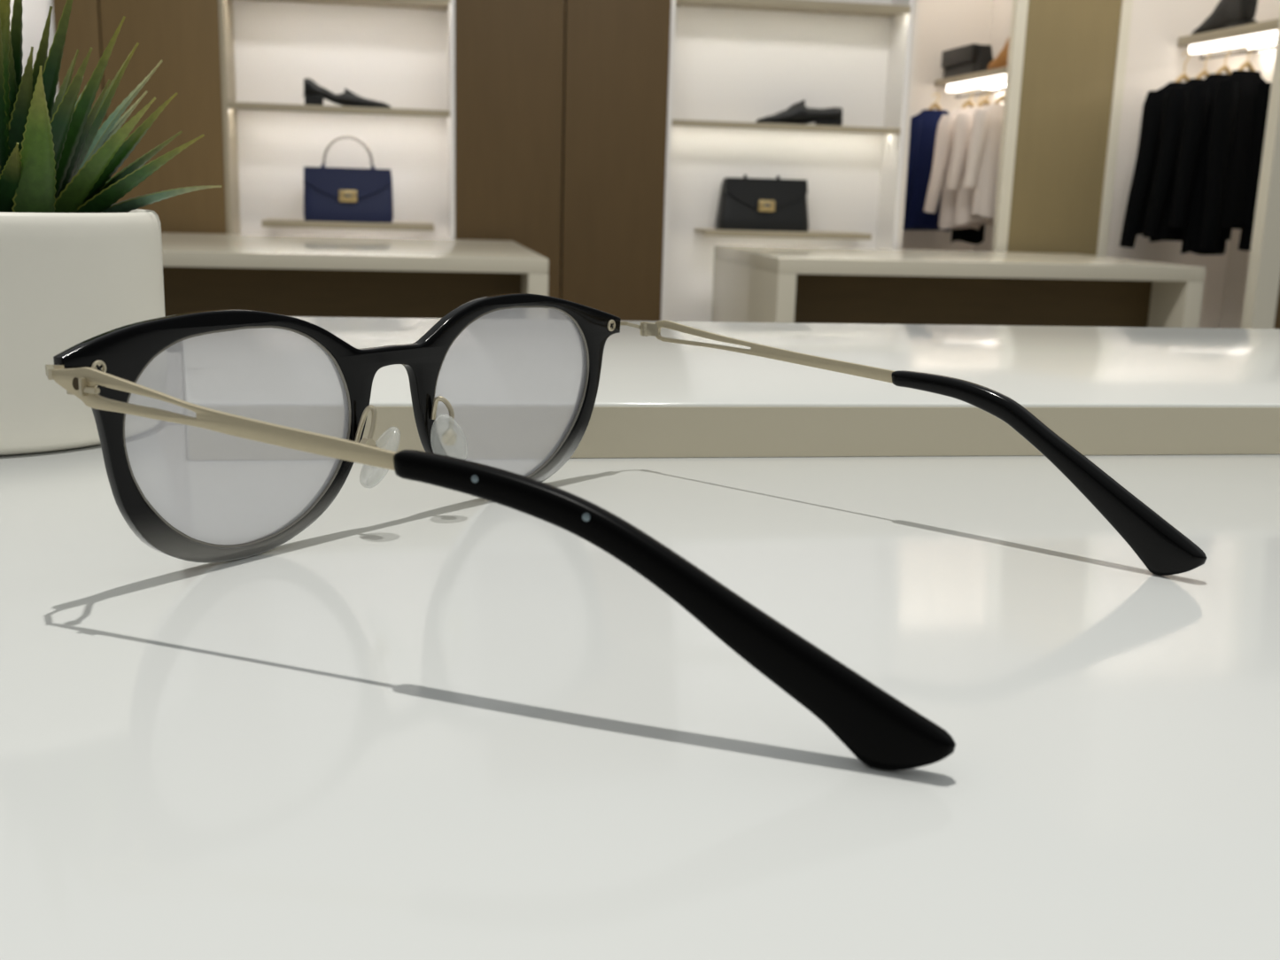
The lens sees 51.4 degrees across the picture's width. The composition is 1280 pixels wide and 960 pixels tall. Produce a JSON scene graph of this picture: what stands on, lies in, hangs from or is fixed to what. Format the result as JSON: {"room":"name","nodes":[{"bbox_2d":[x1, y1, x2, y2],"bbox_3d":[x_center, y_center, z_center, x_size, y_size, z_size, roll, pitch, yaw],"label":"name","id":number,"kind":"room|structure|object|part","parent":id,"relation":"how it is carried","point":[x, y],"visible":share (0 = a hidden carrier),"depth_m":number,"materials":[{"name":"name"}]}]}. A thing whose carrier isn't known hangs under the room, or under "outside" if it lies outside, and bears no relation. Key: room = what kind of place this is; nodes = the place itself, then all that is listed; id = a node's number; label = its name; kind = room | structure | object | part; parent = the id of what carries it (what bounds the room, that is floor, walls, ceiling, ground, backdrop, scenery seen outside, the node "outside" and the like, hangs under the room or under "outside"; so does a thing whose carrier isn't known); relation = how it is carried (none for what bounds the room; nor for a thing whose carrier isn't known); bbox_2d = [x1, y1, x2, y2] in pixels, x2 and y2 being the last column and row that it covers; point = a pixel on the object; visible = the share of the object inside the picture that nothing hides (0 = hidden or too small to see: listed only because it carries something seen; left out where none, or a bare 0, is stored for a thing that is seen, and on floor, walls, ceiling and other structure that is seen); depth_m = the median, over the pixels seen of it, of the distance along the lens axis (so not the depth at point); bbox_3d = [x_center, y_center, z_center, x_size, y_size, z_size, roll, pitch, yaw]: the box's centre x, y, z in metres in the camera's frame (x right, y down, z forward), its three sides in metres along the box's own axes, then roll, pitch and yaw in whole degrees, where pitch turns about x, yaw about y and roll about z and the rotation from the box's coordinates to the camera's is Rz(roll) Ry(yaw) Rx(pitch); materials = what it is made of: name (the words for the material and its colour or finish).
{"room":"shop","nodes":[
{"label":"shop","id":0,"kind":"room"},
{"bbox_2d":[9,0,565,293],"bbox_3d":[-2.134,-1.634,4.932,4.350,3.000,0.060,0,12,-10],"label":"wall","id":1,"kind":"structure","parent":0,"point":[397,58],"depth_m":5.12,"materials":[{"name":"white paint"}]},
{"bbox_2d":[227,101,449,117],"bbox_3d":[-1.120,-1.385,4.992,0.795,0.024,0.279,0,12,-10],"label":"display shelf","id":2,"kind":"object","parent":1,"relation":"attached to","point":[238,105],"visible":1,"depth_m":4.86,"materials":[{"name":"beige"}]},
{"bbox_2d":[302,77,390,108],"bbox_3d":[-1.089,-1.438,4.945,0.318,0.099,0.093,0,12,-10],"label":"shoe","id":3,"kind":"object","parent":2,"relation":"on","point":[314,94],"visible":0.92,"depth_m":4.91,"materials":[{"name":"black leather"}]},
{"bbox_2d":[261,218,434,231],"bbox_3d":[-1.111,-0.979,5.095,0.630,0.024,0.259,0,12,-10],"label":"ledge","id":4,"kind":"object","parent":1,"relation":"attached to","point":[267,222],"visible":0.98,"depth_m":4.98,"materials":[{"name":"beige"}]},
{"bbox_2d":[303,136,393,223],"bbox_3d":[-1.105,-1.140,5.032,0.334,0.316,0.129,0,12,-10],"label":"handbag","id":5,"kind":"object","parent":4,"relation":"on","point":[330,194],"visible":1,"depth_m":5.00,"materials":[{"name":"blue leather"}]},
{"bbox_3d":[-1.103,-1.233,5.019,0.193,0.129,0.009,-1,12,-10],"label":"handle","id":6,"kind":"part","parent":5,"relation":"part of","materials":[{"name":"silver metal"}]},
{"bbox_2d":[256,0,449,10],"bbox_3d":[-1.108,-1.777,4.907,0.795,0.030,0.279,0,12,-10],"label":"display shelf","id":7,"kind":"object","parent":1,"relation":"attached to","point":[427,4],"visible":1,"depth_m":4.97,"materials":[{"name":"beige"}]},
{"bbox_2d":[52,0,671,321],"bbox_3d":[-0.972,-1.582,4.855,2.190,3.000,0.050,0,12,-10],"label":"wall","id":8,"kind":"structure","parent":0,"point":[616,52],"depth_m":4.97,"materials":[{"name":"brown wood"}]},
{"bbox_2d":[46,0,58,101],"bbox_3d":[-2.079,-1.598,4.773,0.018,3.000,0.278,0,12,-10],"label":"trim","id":9,"kind":"structure","parent":8,"relation":"attached to","point":[50,3],"depth_m":4.64,"materials":[{"name":"white"}]},
{"bbox_2d":[218,0,240,234],"bbox_3d":[-1.514,-1.603,4.873,0.017,3.000,0.278,0,12,-10],"label":"trim","id":10,"kind":"structure","parent":8,"relation":"attached to","point":[225,6],"depth_m":4.87,"materials":[{"name":"beige"}]},
{"bbox_2d":[447,0,455,239],"bbox_3d":[-0.712,-1.609,5.015,0.017,3.000,0.278,0,12,-10],"label":"trim","id":11,"kind":"structure","parent":8,"relation":"attached to","point":[451,11],"depth_m":4.96,"materials":[{"name":"white"}]},
{"bbox_2d":[660,0,675,320],"bbox_3d":[0.103,-1.608,5.120,0.017,3.000,0.198,0,12,-10],"label":"trim","id":12,"kind":"structure","parent":8,"relation":"attached to","point":[673,2],"depth_m":5.10,"materials":[{"name":"white"}]},
{"bbox_2d":[665,0,892,321],"bbox_3d":[0.526,-1.640,5.324,1.023,3.000,0.060,0,12,-10],"label":"wall","id":13,"kind":"structure","parent":0,"point":[731,65],"depth_m":5.34,"materials":[{"name":"white paint"}]},
{"bbox_2d":[694,228,871,240],"bbox_3d":[0.574,-0.991,5.353,0.688,0.024,0.179,0,12,-10],"label":"ledge","id":14,"kind":"object","parent":13,"relation":"attached to","point":[711,232],"visible":0.99,"depth_m":5.27,"materials":[{"name":"beige"}]},
{"bbox_2d":[714,174,808,232],"bbox_3d":[0.495,-1.110,5.325,0.373,0.216,0.129,0,12,-10],"label":"handbag","id":15,"kind":"object","parent":14,"relation":"on","point":[744,204],"visible":1,"depth_m":5.28,"materials":[{"name":"black leather"}]},
{"bbox_2d":[671,119,900,134],"bbox_3d":[0.557,-1.391,5.250,0.918,0.024,0.199,0,12,-10],"label":"display shelf","id":16,"kind":"object","parent":13,"relation":"attached to","point":[675,122],"visible":0.9,"depth_m":5.15,"materials":[{"name":"beige"}]},
{"bbox_2d":[755,100,843,125],"bbox_3d":[0.631,-1.452,5.250,0.349,0.098,0.093,0,12,-10],"label":"shoe","id":17,"kind":"object","parent":16,"relation":"on","point":[798,112],"visible":0.91,"depth_m":5.22,"materials":[{"name":"black leather"}]},
{"bbox_2d":[675,0,910,17],"bbox_3d":[0.573,-1.832,5.144,0.918,0.029,0.219,0,12,-10],"label":"display shelf","id":18,"kind":"object","parent":13,"relation":"attached to","point":[810,6],"visible":0.84,"depth_m":5.09,"materials":[{"name":"beige"}]},
{"bbox_2d":[897,0,918,249],"bbox_3d":[0.996,-1.677,5.561,0.017,3.000,0.769,0,12,-10],"label":"wall","id":19,"kind":"structure","parent":0,"point":[916,2],"depth_m":5.23,"materials":[{"name":"white paint"}]},
{"bbox_2d":[875,0,914,249],"bbox_3d":[1.026,-1.616,5.284,0.018,3.000,0.198,0,12,-10],"label":"shelf side panel","id":20,"kind":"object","parent":19,"relation":"attached to","point":[901,25],"depth_m":5.31,"materials":[{"name":"white"}]},
{"bbox_2d":[901,0,992,250],"bbox_3d":[1.313,-1.772,6.039,0.774,3.000,0.080,0,12,-10],"label":"wall","id":21,"kind":"structure","parent":0,"point":[942,25],"depth_m":5.97,"materials":[{"name":"white paint"}]},
{"bbox_2d":[923,108,979,230],"bbox_3d":[1.396,-1.338,5.721,0.341,0.508,0.100,0,12,-10],"label":"shirt","id":22,"kind":"object","parent":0,"point":[943,145],"visible":0.39,"depth_m":5.68,"materials":[{"name":"beige fabric"}]},
{"bbox_2d":[950,224,985,244],"bbox_3d":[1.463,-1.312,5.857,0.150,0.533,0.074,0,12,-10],"label":"shoe","id":23,"kind":"object","parent":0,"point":[970,236],"visible":0.13,"depth_m":5.88,"materials":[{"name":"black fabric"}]},
{"bbox_2d":[972,0,1012,251],"bbox_3d":[1.676,-1.686,5.697,0.080,3.000,0.739,0,12,-10],"label":"wall","id":24,"kind":"structure","parent":0,"point":[1002,9],"depth_m":5.93,"materials":[{"name":"white paint"}]},
{"bbox_2d":[934,66,1007,92],"bbox_3d":[1.514,-1.697,5.668,0.250,0.058,0.725,0,12,-10],"label":"shelf","id":25,"kind":"object","parent":24,"relation":"attached to","point":[942,82],"depth_m":5.61,"materials":[{"name":"beige"}]},
{"bbox_2d":[941,43,993,78],"bbox_3d":[1.443,-1.833,5.841,0.117,0.128,0.400,0,12,-10],"label":"clutch bag","id":26,"kind":"object","parent":25,"relation":"on","point":[974,58],"visible":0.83,"depth_m":5.73,"materials":[{"name":"black leather"}]},
{"bbox_3d":[1.429,-1.674,5.609,0.038,0.032,0.590,0,12,-10],"label":"light strip","id":27,"kind":"part","parent":25,"relation":"part of","materials":[{"name":"white plastic"}]},
{"bbox_2d":[954,87,1005,99],"bbox_3d":[1.457,-1.660,5.617,0.016,0.060,0.590,0,12,-10],"label":"rail","id":28,"kind":"object","parent":25,"relation":"attached to","point":[1003,89],"visible":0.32,"depth_m":5.66,"materials":[{"name":"silver metal"}]},
{"bbox_2d":[928,93,942,109],"bbox_3d":[1.311,-1.666,5.896,0.111,0.101,0.022,0,12,-10],"label":"clothes hanger","id":29,"kind":"object","parent":28,"relation":"hanging from","point":[935,104],"visible":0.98,"depth_m":5.89,"materials":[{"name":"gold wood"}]},
{"bbox_2d":[902,108,951,231],"bbox_3d":[1.303,-1.386,5.954,0.311,0.528,0.104,0,12,-10],"label":"jacket","id":30,"kind":"object","parent":29,"relation":"hanging from","point":[923,128],"visible":0.37,"depth_m":5.91,"materials":[{"name":"blue fabric"}]},
{"bbox_2d":[960,89,975,108],"bbox_3d":[1.403,-1.612,5.665,0.111,0.102,0.022,0,12,-10],"label":"clothes hanger","id":31,"kind":"object","parent":28,"relation":"hanging from","point":[969,102],"visible":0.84,"depth_m":5.66,"materials":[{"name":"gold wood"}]},
{"bbox_2d":[977,87,991,106],"bbox_3d":[1.444,-1.587,5.553,0.111,0.102,0.022,0,12,-10],"label":"clothes hanger","id":32,"kind":"object","parent":28,"relation":"hanging from","point":[986,101],"visible":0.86,"depth_m":5.55,"materials":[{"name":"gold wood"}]},
{"bbox_2d":[946,106,993,225],"bbox_3d":[1.436,-1.322,5.607,0.291,0.488,0.099,0,12,-10],"label":"shirt","id":33,"kind":"object","parent":32,"relation":"hanging from","point":[963,121],"visible":0.4,"depth_m":5.56,"materials":[{"name":"beige fabric"}]},
{"bbox_2d":[993,85,1005,103],"bbox_3d":[1.484,-1.563,5.441,0.111,0.097,0.022,0,12,-10],"label":"clothes hanger","id":34,"kind":"object","parent":28,"relation":"hanging from","point":[998,100],"visible":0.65,"depth_m":5.43,"materials":[{"name":"brown wood"}]},
{"bbox_2d":[962,103,1003,217],"bbox_3d":[1.478,-1.315,5.487,0.290,0.458,0.094,0,12,-10],"label":"shirt","id":35,"kind":"object","parent":34,"relation":"hanging from","point":[983,150],"visible":0.48,"depth_m":5.45,"materials":[{"name":"beige fabric"}]},
{"bbox_3d":[1.595,-1.685,5.636,0.040,0.012,0.590,0,12,-10],"label":"light strip","id":36,"kind":"part","parent":25,"relation":"part of","materials":[{"name":"white plastic"}]},
{"bbox_2d":[987,36,1009,69],"bbox_3d":[1.522,-1.783,5.476,0.093,0.190,0.306,0,12,-10],"label":"boot","id":37,"kind":"object","parent":25,"relation":"on","point":[1001,60],"visible":0.19,"depth_m":5.47,"materials":[{"name":"brown leather"}]},
{"bbox_2d":[1007,0,1122,255],"bbox_3d":[1.704,-1.603,5.318,0.399,3.000,0.034,0,12,-10],"label":"wall panel","id":38,"kind":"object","parent":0,"point":[1070,50],"depth_m":5.34,"materials":[{"name":"beige wood"}]},
{"bbox_2d":[991,0,1028,251],"bbox_3d":[1.485,-1.600,5.275,0.047,3.000,0.042,0,12,-10],"label":"trim","id":39,"kind":"structure","parent":38,"relation":"attached to","point":[1019,10],"depth_m":5.30,"materials":[{"name":"beige"}]},
{"bbox_2d":[1106,0,1259,328],"bbox_3d":[2.256,-1.608,5.418,0.638,3.000,0.030,0,12,-10],"label":"wall","id":40,"kind":"structure","parent":0,"point":[1154,58],"depth_m":5.38,"materials":[{"name":"white paint"}]},
{"bbox_2d":[1096,0,1132,256],"bbox_3d":[1.922,-1.604,5.353,0.042,3.000,0.042,0,12,-10],"label":"trim","id":41,"kind":"structure","parent":40,"relation":"attached to","point":[1126,11],"depth_m":5.37,"materials":[{"name":"beige paint"}]},
{"bbox_2d":[1218,0,1279,328],"bbox_3d":[2.610,-1.511,5.019,0.080,3.000,0.899,0,12,-10],"label":"wall","id":42,"kind":"structure","parent":0,"point":[1237,263],"depth_m":5.51,"materials":[{"name":"white paint"}]},
{"bbox_2d":[1177,18,1279,54],"bbox_3d":[2.407,-1.655,4.959,0.340,0.069,0.875,0,12,-10],"label":"shelf","id":43,"kind":"object","parent":42,"relation":"attached to","point":[1272,25],"depth_m":5.02,"materials":[{"name":"beige"}]},
{"bbox_2d":[1191,0,1257,34],"bbox_3d":[2.279,-1.845,5.182,0.093,0.200,0.377,0,12,-10],"label":"boot","id":44,"kind":"object","parent":43,"relation":"on","point":[1227,13],"visible":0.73,"depth_m":5.10,"materials":[{"name":"black leather"}]},
{"bbox_3d":[2.272,-1.631,4.922,0.038,0.032,0.780,0,12,-10],"label":"light strip","id":45,"kind":"part","parent":43,"relation":"part of","materials":[{"name":"white plastic"}]},
{"bbox_2d":[1199,44,1276,60],"bbox_3d":[2.310,-1.621,4.931,0.016,0.055,0.780,0,12,-10],"label":"rail","id":46,"kind":"object","parent":43,"relation":"attached to","point":[1204,57],"visible":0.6,"depth_m":5.07,"materials":[{"name":"silver metal"}]},
{"bbox_2d":[1174,51,1189,82],"bbox_3d":[2.141,-1.612,5.225,0.111,0.142,0.022,0,12,-10],"label":"clothes hanger","id":47,"kind":"object","parent":46,"relation":"hanging from","point":[1183,75],"visible":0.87,"depth_m":5.22,"materials":[{"name":"beige wood"}]},
{"bbox_2d":[1119,81,1185,248],"bbox_3d":[2.132,-1.249,5.298,0.400,0.647,0.108,0,12,-10],"label":"jacket","id":48,"kind":"object","parent":47,"relation":"hanging from","point":[1136,211],"visible":0.37,"depth_m":5.23,"materials":[{"name":"black fabric"}]},
{"bbox_2d":[1194,48,1210,78],"bbox_3d":[2.176,-1.590,5.117,0.111,0.137,0.022,0,12,-10],"label":"clothes hanger","id":49,"kind":"object","parent":46,"relation":"hanging from","point":[1204,72],"visible":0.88,"depth_m":5.11,"materials":[{"name":"beige wood"}]},
{"bbox_2d":[1142,78,1232,241],"bbox_3d":[2.167,-1.241,5.186,0.370,0.623,0.108,0,12,-10],"label":"jacket","id":50,"kind":"object","parent":49,"relation":"hanging from","point":[1156,228],"visible":0.32,"depth_m":5.13,"materials":[{"name":"black fabric"}]},
{"bbox_2d":[1215,46,1231,74],"bbox_3d":[2.207,-1.571,5.012,0.111,0.127,0.022,0,12,-10],"label":"clothes hanger","id":51,"kind":"object","parent":46,"relation":"hanging from","point":[1224,67],"visible":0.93,"depth_m":5.01,"materials":[{"name":"beige wood"}]},
{"bbox_2d":[1168,73,1241,255],"bbox_3d":[2.197,-1.203,5.084,0.325,0.673,0.104,0,12,-10],"label":"jacket","id":52,"kind":"object","parent":51,"relation":"hanging from","point":[1189,197],"visible":0.47,"depth_m":5.04,"materials":[{"name":"black fabric"}]},
{"bbox_2d":[1237,43,1256,70],"bbox_3d":[2.243,-1.549,4.904,0.111,0.122,0.022,0,12,-10],"label":"clothes hanger","id":53,"kind":"object","parent":46,"relation":"hanging from","point":[1247,63],"visible":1,"depth_m":4.90,"materials":[{"name":"beige wood"}]},
{"bbox_2d":[1198,69,1271,251],"bbox_3d":[2.233,-1.193,4.976,0.244,0.654,0.105,0,12,-10],"label":"jacket","id":54,"kind":"object","parent":53,"relation":"hanging from","point":[1241,102],"visible":0.91,"depth_m":4.93,"materials":[{"name":"black fabric"}]},
{"bbox_2d":[1273,283,1279,328],"bbox_3d":[2.728,-1.409,4.569,1.008,3.000,0.050,0,12,-10],"label":"wall","id":55,"kind":"structure","parent":0,"point":[1276,325],"depth_m":4.64,"materials":[{"name":"brown wood"}]},
{"bbox_2d":[1241,18,1279,328],"bbox_3d":[2.190,-1.403,4.469,0.086,3.000,0.060,0,12,-10],"label":"trim","id":56,"kind":"structure","parent":55,"relation":"attached to","point":[1263,275],"depth_m":4.57,"materials":[{"name":"beige"}]},
{"bbox_3d":[0.063,0.455,2.818,8.100,0.050,7.600,0,12,-10],"label":"floor","id":57,"kind":"structure","parent":0,"visible":0},
{"bbox_2d":[161,232,548,352],"bbox_3d":[-1.176,-0.362,4.353,1.612,0.818,1.270,0,12,-10],"label":"display table","id":58,"kind":"object","parent":57,"relation":"on","point":[288,275],"visible":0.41,"depth_m":3.91,"materials":[{"name":"beige paint"}]},
{"bbox_3d":[-1.107,-0.255,3.973,1.496,0.776,0.030,-1,12,-10],"label":"panel","id":59,"kind":"part","parent":58,"relation":"part of","materials":[{"name":"brown wood"}]},
{"bbox_3d":[-0.411,-0.348,4.493,0.058,0.776,1.270,-1,12,-10],"label":"panel","id":60,"kind":"part","parent":58,"relation":"part of","materials":[{"name":"beige paint"}]},
{"bbox_2d":[0,352,1279,959],"bbox_3d":[0.202,0.523,0.176,1.950,0.950,1.045,0,12,-10],"label":"countertop","id":61,"kind":"structure","parent":57,"relation":"on","point":[424,721],"depth_m":0.17,"materials":[{"name":"white stone"}]},
{"bbox_2d":[0,0,221,456],"bbox_3d":[-0.166,-0.078,0.344,0.102,0.130,0.090,0,12,-10],"label":"potted plant","id":62,"kind":"object","parent":61,"relation":"on","point":[77,266],"visible":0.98,"depth_m":0.33,"materials":[{"name":"green plant"}]},
{"bbox_3d":[-0.172,-0.042,0.350,0.089,0.058,0.089,-1,12,-10],"label":"pot","id":63,"kind":"part","parent":62,"relation":"part of","materials":[{"name":"white ceramic"}]},
{"bbox_2d":[45,293,1207,770],"bbox_3d":[0.006,-0.003,0.226,0.143,0.045,0.155,11,15,35],"label":"eyeglasses","id":64,"kind":"object","parent":61,"relation":"on","point":[103,370],"visible":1,"depth_m":0.21,"materials":[{"name":"black plastic"}]},
{"bbox_3d":[-0.049,-0.013,0.265,0.005,0.045,0.142,11,15,35],"label":"frame","id":65,"kind":"part","parent":64,"relation":"part of","materials":[{"name":"black plastic"}]},
{"bbox_3d":[-0.053,-0.011,0.256,0.005,0.007,0.003,11,15,35],"label":"pad arm","id":66,"kind":"part","parent":64,"relation":"part of"},
{"bbox_3d":[-0.041,-0.013,0.273,0.005,0.008,0.003,11,15,35],"label":"pad arm","id":67,"kind":"part","parent":64,"relation":"part of"},
{"bbox_2d":[182,316,1279,460],"bbox_3d":[0.447,-0.040,0.526,1.236,0.014,0.216,0,12,-10],"label":"display slab","id":68,"kind":"object","parent":61,"relation":"on","point":[511,386],"visible":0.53,"depth_m":0.37,"materials":[{"name":"white"}]},
{"bbox_2d":[711,245,1205,327],"bbox_3d":[1.098,-0.419,4.930,1.508,0.818,0.920,0,12,-10],"label":"display table","id":69,"kind":"object","parent":57,"relation":"on","point":[751,283],"visible":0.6,"depth_m":4.62,"materials":[{"name":"beige paint"}]},
{"bbox_3d":[0.386,-0.389,4.809,0.062,0.768,0.920,-1,12,-10],"label":"panel","id":70,"kind":"part","parent":69,"relation":"part of","materials":[{"name":"beige paint"}]},
{"bbox_3d":[1.136,-0.347,4.719,1.384,0.768,0.030,-1,12,-10],"label":"panel","id":71,"kind":"part","parent":69,"relation":"part of","materials":[{"name":"brown wood"}]},
{"bbox_3d":[1.809,-0.401,5.062,0.062,0.768,0.920,-1,12,-10],"label":"panel","id":72,"kind":"part","parent":69,"relation":"part of","materials":[{"name":"beige paint"}]}
]}

